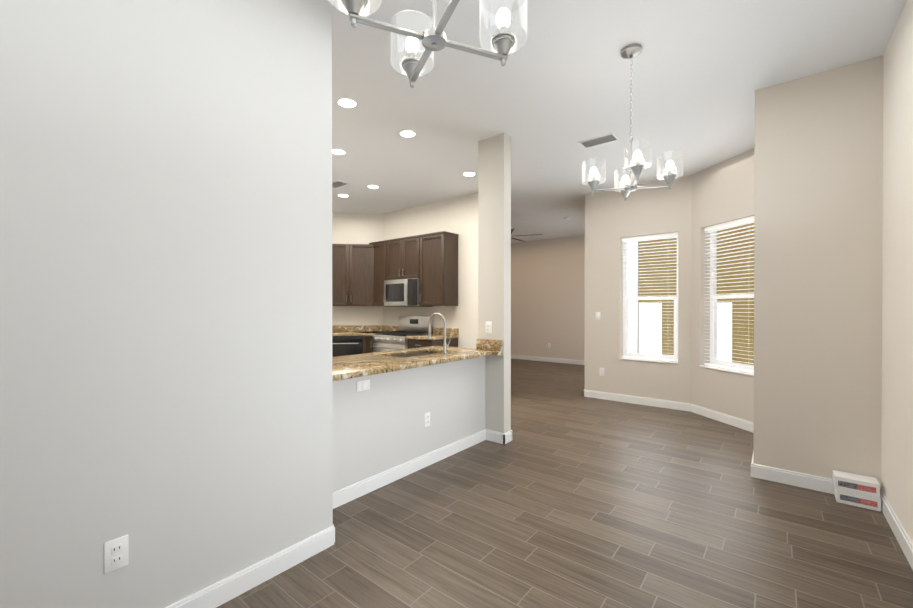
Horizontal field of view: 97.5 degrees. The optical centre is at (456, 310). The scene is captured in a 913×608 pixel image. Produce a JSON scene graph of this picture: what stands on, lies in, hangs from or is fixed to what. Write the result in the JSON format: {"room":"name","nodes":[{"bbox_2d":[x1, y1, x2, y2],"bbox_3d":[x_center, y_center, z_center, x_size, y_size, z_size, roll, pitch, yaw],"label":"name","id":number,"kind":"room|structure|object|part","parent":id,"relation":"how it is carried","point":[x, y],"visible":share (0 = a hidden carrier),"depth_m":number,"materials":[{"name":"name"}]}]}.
{"room":"dining room","nodes":[
{"label":"dining room","id":0,"kind":"room"},
{"bbox_2d":[0,0,332,607],"bbox_3d":[-2.393,-0.196,1.058,1.140,3.050,3.990,0,0,39],"label":"wall","id":1,"kind":"structure","parent":0,"point":[166,286],"depth_m":1.63,"materials":[{"name":"white paint"}]},
{"bbox_2d":[104,535,128,573],"bbox_3d":[-1.291,0.927,1.520,0.009,0.116,0.072,0,0,39],"label":"outlet","id":2,"kind":"object","parent":1,"relation":"attached to","point":[116,553],"visible":1,"depth_m":1.52,"materials":[{"name":"white plastic"}]},
{"bbox_2d":[165,526,333,607],"bbox_3d":[-1.942,1.278,0.704,0.016,0.104,3.990,0,0,39],"label":"baseboard","id":3,"kind":"structure","parent":1,"relation":"attached to","point":[222,591],"depth_m":1.92,"materials":[{"name":"white wood"}]},
{"bbox_2d":[332,213,382,325],"bbox_3d":[-1.962,-0.228,7.284,1.250,3.050,0.120,0,0,-6],"label":"wall","id":4,"kind":"structure","parent":0,"point":[357,228],"depth_m":7.24,"materials":[{"name":"white paint"}]},
{"bbox_2d":[332,242,371,305],"bbox_3d":[-1.872,-0.624,7.061,0.884,1.104,0.883,0,0,39],"label":"upper cabinet","id":5,"kind":"object","parent":4,"relation":"attached to","point":[361,273],"depth_m":6.90,"materials":[{"name":"brown wood"}]},
{"bbox_2d":[332,356,484,491],"bbox_3d":[-0.387,0.881,3.313,0.120,0.873,2.026,0,0,39],"label":"wall","id":6,"kind":"structure","parent":0,"point":[378,427],"depth_m":3.16,"materials":[{"name":"white paint"}]},
{"bbox_2d":[357,379,369,391],"bbox_3d":[-0.664,0.540,2.861,0.010,0.072,0.116,0,0,39],"label":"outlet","id":7,"kind":"object","parent":6,"relation":"attached to","point":[363,385],"visible":1,"depth_m":2.86,"materials":[{"name":"white plastic"}]},
{"bbox_2d":[333,429,485,508],"bbox_3d":[-0.334,1.265,3.273,0.016,0.104,2.026,0,0,39],"label":"baseboard","id":8,"kind":"structure","parent":6,"relation":"attached to","point":[347,494],"depth_m":3.14,"materials":[{"name":"white wood"}]},
{"bbox_2d":[424,412,429,426],"bbox_3d":[-0.246,0.927,3.386,0.009,0.116,0.072,0,0,39],"label":"outlet","id":9,"kind":"object","parent":6,"relation":"attached to","point":[426,419],"visible":1,"depth_m":3.38,"materials":[{"name":"white plastic"}]},
{"bbox_2d":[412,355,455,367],"bbox_3d":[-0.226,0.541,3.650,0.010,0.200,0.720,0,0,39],"label":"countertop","id":10,"kind":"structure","parent":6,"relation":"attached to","point":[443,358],"depth_m":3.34,"materials":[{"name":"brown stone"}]},
{"bbox_2d":[476,339,502,350],"bbox_3d":[0.329,0.346,4.013,0.300,0.104,0.032,0,0,39],"label":"backsplash","id":11,"kind":"structure","parent":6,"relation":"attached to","point":[484,344],"depth_m":3.98,"materials":[{"name":"brown stone"}]},
{"bbox_2d":[383,193,477,348],"bbox_3d":[-0.773,-0.226,6.915,3.750,3.050,0.120,0,0,39],"label":"wall","id":12,"kind":"structure","parent":0,"point":[458,215],"depth_m":6.23,"materials":[{"name":"white paint"}]},
{"bbox_2d":[372,240,391,305],"bbox_3d":[-1.221,-0.623,6.970,0.497,1.104,0.347,0,0,39],"label":"upper cabinet","id":13,"kind":"object","parent":12,"relation":"attached to","point":[380,248],"depth_m":6.84,"materials":[{"name":"brown wood"}]},
{"bbox_2d":[388,235,419,279],"bbox_3d":[-0.773,-0.838,6.615,0.764,0.671,0.340,0,0,39],"label":"upper cabinet","id":14,"kind":"object","parent":12,"relation":"attached to","point":[403,253],"depth_m":6.45,"materials":[{"name":"brown wood"}]},
{"bbox_2d":[384,278,432,306],"bbox_3d":[-0.806,-0.278,6.576,0.754,0.442,0.442,0,0,39],"label":"microwave","id":15,"kind":"object","parent":14,"relation":"attached to","point":[401,292],"visible":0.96,"depth_m":6.39,"materials":[{"name":"silver metal"}]},
{"bbox_2d":[380,325,458,336],"bbox_3d":[-0.661,0.332,6.730,1.760,0.104,0.030,0,0,39],"label":"backsplash","id":16,"kind":"structure","parent":12,"relation":"attached to","point":[383,328],"depth_m":6.48,"materials":[{"name":"brown stone"}]},
{"bbox_2d":[420,231,458,305],"bbox_3d":[-0.299,-0.620,6.237,0.567,1.104,0.340,0,0,39],"label":"upper cabinet","id":17,"kind":"object","parent":12,"relation":"attached to","point":[438,250],"depth_m":6.07,"materials":[{"name":"brown wood"}]},
{"bbox_2d":[478,133,510,432],"bbox_3d":[0.385,-0.211,4.073,0.310,3.050,0.130,0,0,39],"label":"column","id":18,"kind":"structure","parent":0,"point":[494,230],"depth_m":4.00,"materials":[{"name":"grey paint"}]},
{"bbox_2d":[485,322,491,332],"bbox_3d":[0.322,0.174,4.036,0.072,0.116,0.009,0,0,39],"label":"outlet","id":19,"kind":"object","parent":18,"relation":"attached to","point":[488,327],"visible":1,"depth_m":4.03,"materials":[{"name":"white plastic"}]},
{"bbox_2d":[486,429,504,443],"bbox_3d":[0.381,1.261,3.990,0.236,0.104,0.016,0,0,39],"label":"baseboard","id":20,"kind":"structure","parent":18,"relation":"attached to","point":[494,436],"depth_m":3.98,"materials":[{"name":"white wood"}]},
{"bbox_2d":[503,430,512,443],"bbox_3d":[0.512,1.262,3.978,0.016,0.104,0.162,0,0,39],"label":"baseboard","id":21,"kind":"structure","parent":18,"relation":"attached to","point":[508,435],"depth_m":3.97,"materials":[{"name":"white wood"}]},
{"bbox_2d":[511,235,584,360],"bbox_3d":[1.273,-0.246,10.823,7.260,3.050,0.120,0,0,39],"label":"wall","id":22,"kind":"structure","parent":0,"point":[547,291],"depth_m":9.92,"materials":[{"name":"beige paint"}]},
{"bbox_2d":[511,354,584,364],"bbox_3d":[1.231,1.227,10.777,7.020,0.104,0.016,0,0,39],"label":"baseboard","id":23,"kind":"structure","parent":22,"relation":"attached to","point":[559,360],"depth_m":9.91,"materials":[{"name":"white wood"}]},
{"bbox_2d":[216,358,912,607],"bbox_3d":[-1.116,1.346,5.686,9.960,0.080,13.600,0,0,39],"label":"floor","id":24,"kind":"structure","parent":0,"point":[569,495],"depth_m":2.40,"materials":[{"name":"brown wood"}]},
{"bbox_2d":[332,337,371,356],"bbox_3d":[-1.902,0.862,6.932,1.262,0.875,1.235,0,0,39],"label":"base cabinet","id":25,"kind":"object","parent":24,"relation":"on","point":[351,339],"depth_m":6.63,"materials":[{"name":"black wood"}]},
{"bbox_2d":[332,329,379,336],"bbox_3d":[-1.894,0.404,6.903,1.335,0.040,1.300,0,0,39],"label":"countertop","id":26,"kind":"structure","parent":25,"relation":"on","point":[335,332],"depth_m":6.87,"materials":[{"name":"brown stone"}]},
{"bbox_2d":[372,316,432,352],"bbox_3d":[-0.888,0.702,6.480,0.756,1.200,0.686,0,0,39],"label":"range","id":27,"kind":"object","parent":24,"relation":"on","point":[398,340],"visible":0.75,"depth_m":6.44,"materials":[{"name":"silver metal"}]},
{"bbox_2d":[406,337,458,348],"bbox_3d":[-0.358,0.866,6.125,0.507,0.875,0.600,0,0,39],"label":"base cabinet","id":28,"kind":"object","parent":24,"relation":"on","point":[439,341],"depth_m":5.92,"materials":[{"name":"black wood"}]},
{"bbox_2d":[408,333,455,340],"bbox_3d":[-0.363,0.409,6.107,0.517,0.040,0.630,0,0,39],"label":"countertop","id":29,"kind":"structure","parent":28,"relation":"on","point":[433,336],"depth_m":5.95,"materials":[{"name":"brown stone"}]},
{"bbox_2d":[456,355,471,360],"bbox_3d":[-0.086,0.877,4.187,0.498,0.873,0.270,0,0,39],"label":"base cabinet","id":30,"kind":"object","parent":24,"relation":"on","point":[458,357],"depth_m":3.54,"materials":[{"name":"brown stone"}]},
{"bbox_2d":[332,355,427,381],"bbox_3d":[-0.853,0.424,3.045,0.805,0.040,1.027,0,0,39],"label":"countertop","id":31,"kind":"structure","parent":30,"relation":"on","point":[349,366],"depth_m":2.97,"materials":[{"name":"brown stone"}]},
{"bbox_2d":[395,352,435,357],"bbox_3d":[-0.370,0.546,3.765,0.380,0.210,0.720,0,0,39],"label":"sink","id":32,"kind":"object","parent":31,"relation":"in","point":[407,354],"depth_m":3.96,"materials":[{"name":"silver metal"}]},
{"bbox_2d":[416,347,495,357],"bbox_3d":[-0.002,0.419,4.108,0.805,0.040,0.297,0,0,39],"label":"countertop","id":33,"kind":"structure","parent":30,"relation":"on","point":[475,353],"depth_m":3.96,"materials":[{"name":"brown stone"}]},
{"bbox_2d":[428,313,451,353],"bbox_3d":[-0.164,0.212,3.733,0.242,0.374,0.091,0,0,39],"label":"faucet","id":34,"kind":"object","parent":33,"relation":"on","point":[445,345],"visible":1,"depth_m":3.68,"materials":[{"name":"silver metal"}]},
{"bbox_2d":[834,488,880,511],"bbox_3d":[2.737,1.276,2.735,0.213,0.088,0.142,0,0,39],"label":"carton","id":35,"kind":"object","parent":24,"relation":"on","point":[858,500],"visible":0.79,"depth_m":2.68,"materials":[{"name":"white cardboard"}]},
{"bbox_2d":[832,470,879,497],"bbox_3d":[2.733,1.186,2.742,0.218,0.088,0.140,0,0,39],"label":"carton","id":36,"kind":"object","parent":35,"relation":"on","point":[858,483],"visible":0.96,"depth_m":2.70,"materials":[{"name":"white cardboard"}]},
{"bbox_2d":[328,0,906,242],"bbox_3d":[-0.398,-1.791,5.095,11.800,0.100,13.600,0,0,39],"label":"ceiling","id":37,"kind":"structure","parent":0,"point":[551,93],"depth_m":3.14,"materials":[{"name":"white paint"}]},
{"bbox_2d":[332,148,346,154],"bbox_3d":[-1.293,-1.734,4.377,0.174,0.016,0.174,0,0,39],"label":"recessed light","id":38,"kind":"object","parent":37,"relation":"in","point":[337,151],"visible":0.83,"depth_m":4.37,"materials":[{"name":"white"}]},
{"bbox_2d":[332,180,349,188],"bbox_3d":[-1.656,-1.737,5.539,0.340,0.011,0.200,0,0,39],"label":"ceiling vent","id":39,"kind":"object","parent":37,"relation":"in","point":[337,184],"visible":0.81,"depth_m":5.52,"materials":[{"name":"white metal"}]},
{"bbox_2d":[338,194,348,197],"bbox_3d":[-1.720,-1.742,6.083,0.174,0.016,0.174,0,0,39],"label":"recessed light","id":40,"kind":"object","parent":37,"relation":"in","point":[343,195],"visible":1,"depth_m":6.08,"materials":[{"name":"white"}]},
{"bbox_2d":[336,97,357,108],"bbox_3d":[-0.910,-1.728,3.334,0.174,0.016,0.174,0,0,39],"label":"recessed light","id":41,"kind":"object","parent":37,"relation":"in","point":[347,102],"visible":0.98,"depth_m":3.33,"materials":[{"name":"white"}]},
{"bbox_2d":[367,185,378,188],"bbox_3d":[-1.177,-1.740,5.642,0.174,0.016,0.174,0,0,39],"label":"recessed light","id":42,"kind":"object","parent":37,"relation":"in","point":[373,186],"visible":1,"depth_m":5.63,"materials":[{"name":"white"}]},
{"bbox_2d":[399,129,415,137],"bbox_3d":[-0.479,-1.731,3.921,0.174,0.016,0.174,0,0,39],"label":"recessed light","id":43,"kind":"object","parent":37,"relation":"in","point":[407,133],"visible":1,"depth_m":3.92,"materials":[{"name":"white"}]},
{"bbox_2d":[330,0,526,87],"bbox_3d":[-0.067,-1.254,1.195,0.484,0.934,0.484,0,0,23],"label":"chandelier","id":44,"kind":"object","parent":37,"relation":"hanging from","point":[503,40],"visible":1,"depth_m":1.26,"materials":[{"name":"silver metal"}]},
{"bbox_2d":[463,171,475,176],"bbox_3d":[0.163,-1.737,5.107,0.174,0.016,0.174,0,0,39],"label":"recessed light","id":45,"kind":"object","parent":37,"relation":"in","point":[469,174],"visible":1,"depth_m":5.11,"materials":[{"name":"white"}]},
{"bbox_2d":[511,228,542,241],"bbox_3d":[0.951,-1.480,7.462,1.292,0.544,1.243,0,0,39],"label":"ceiling fan","id":46,"kind":"object","parent":37,"relation":"hanging from","point":[512,230],"visible":0.15,"depth_m":7.27,"materials":[{"name":"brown metal"}]},
{"bbox_2d":[578,133,619,148],"bbox_3d":[1.456,-1.730,4.098,0.360,0.011,0.210,0,0,39],"label":"ceiling vent","id":47,"kind":"object","parent":37,"relation":"in","point":[600,140],"visible":1,"depth_m":4.09,"materials":[{"name":"white metal"}]},
{"bbox_2d":[582,43,682,200],"bbox_3d":[1.160,-1.258,2.659,0.484,0.940,0.484,0,0,-30],"label":"chandelier","id":48,"kind":"object","parent":37,"relation":"hanging from","point":[631,51],"visible":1,"depth_m":2.63,"materials":[{"name":"glass"}]},
{"bbox_3d":[1.160,-0.938,2.661,0.582,0.134,0.582,0,0,39],"label":"glass","id":49,"kind":"part","parent":48,"relation":"part of","materials":[{"name":"glass"}]},
{"bbox_2d":[637,242,638,352],"bbox_3d":[3.070,-0.228,7.355,0.120,3.050,3.050,0,0,39],"label":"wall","id":50,"kind":"structure","parent":0,"point":[638,309],"depth_m":7.92,"materials":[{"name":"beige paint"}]},
{"bbox_2d":[585,175,691,402],"bbox_3d":[2.548,-0.219,5.678,1.400,3.050,0.220,0,0,39],"label":"wall","id":51,"kind":"structure","parent":0,"point":[613,218],"depth_m":5.67,"materials":[{"name":"beige paint"}]},
{"bbox_2d":[595,312,599,319],"bbox_3d":[2.085,0.085,5.902,0.072,0.116,0.010,0,0,39],"label":"light switch","id":52,"kind":"object","parent":51,"relation":"attached to","point":[597,315],"visible":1,"depth_m":5.90,"materials":[{"name":"white plastic"}]},
{"bbox_2d":[599,368,603,375],"bbox_3d":[2.132,0.905,5.869,0.072,0.116,0.009,0,0,39],"label":"outlet","id":53,"kind":"object","parent":51,"relation":"attached to","point":[601,371],"visible":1,"depth_m":5.87,"materials":[{"name":"white plastic"}]},
{"bbox_2d":[583,390,690,410],"bbox_3d":[2.468,1.253,5.599,1.416,0.104,0.016,0,0,39],"label":"baseboard","id":54,"kind":"structure","parent":51,"relation":"attached to","point":[668,404],"depth_m":5.54,"materials":[{"name":"white wood"}]},
{"bbox_2d":[619,232,677,363],"bbox_3d":[2.675,-0.163,5.549,0.736,1.737,0.213,0,0,39],"label":"window","id":55,"kind":"structure","parent":51,"relation":"in","point":[651,357],"depth_m":5.56,"materials":[{"name":"white plastic"}]},
{"bbox_2d":[691,148,754,422],"bbox_3d":[3.233,-0.214,4.644,0.220,3.050,1.080,0,0,-11],"label":"wall","id":56,"kind":"structure","parent":0,"point":[722,192],"depth_m":4.82,"materials":[{"name":"beige paint"}]},
{"bbox_2d":[690,404,753,432],"bbox_3d":[3.117,1.258,4.630,0.016,0.104,1.080,0,0,-11],"label":"baseboard","id":57,"kind":"structure","parent":56,"relation":"attached to","point":[727,419],"depth_m":4.65,"materials":[{"name":"white wood"}]},
{"bbox_2d":[699,216,753,375],"bbox_3d":[3.208,-0.158,4.660,0.213,1.737,0.736,0,0,-11],"label":"bay window","id":58,"kind":"structure","parent":56,"relation":"in","point":[733,367],"depth_m":4.75,"materials":[{"name":"white plastic"}]},
{"bbox_3d":[3.280,-0.170,4.674,0.500,1.634,0.431,0,0,39],"label":"glass","id":59,"kind":"part","parent":58,"relation":"part of","materials":[{"name":"glass"}]},
{"bbox_2d":[753,55,882,487],"bbox_3d":[2.708,-0.205,2.950,0.820,3.050,0.120,0,0,39],"label":"wall","id":60,"kind":"structure","parent":0,"point":[818,211],"depth_m":2.92,"materials":[{"name":"beige paint"}]},
{"bbox_2d":[751,463,833,493],"bbox_3d":[2.612,1.267,2.947,0.716,0.104,0.016,0,0,39],"label":"baseboard","id":61,"kind":"structure","parent":60,"relation":"attached to","point":[808,481],"depth_m":3.00,"materials":[{"name":"white wood"}]},
{"bbox_2d":[881,0,912,542],"bbox_3d":[0.881,-0.191,0.108,0.120,3.050,6.600,0,0,39],"label":"wall","id":62,"kind":"structure","parent":0,"point":[897,384],"depth_m":2.36,"materials":[{"name":"white paint"}]},
{"bbox_2d":[880,488,912,569],"bbox_3d":[2.588,1.270,2.356,0.016,0.104,0.970,0,0,39],"label":"baseboard","id":63,"kind":"structure","parent":62,"relation":"attached to","point":[900,533],"depth_m":2.29,"materials":[{"name":"white wood"}]},
{"label":"outside","id":64,"kind":"structure","parent":0,"visible":0},
{"bbox_2d":[627,223,753,364],"bbox_3d":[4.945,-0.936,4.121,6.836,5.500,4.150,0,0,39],"label":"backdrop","id":65,"kind":"structure","parent":64,"point":[642,289],"depth_m":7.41,"materials":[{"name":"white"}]}
]}

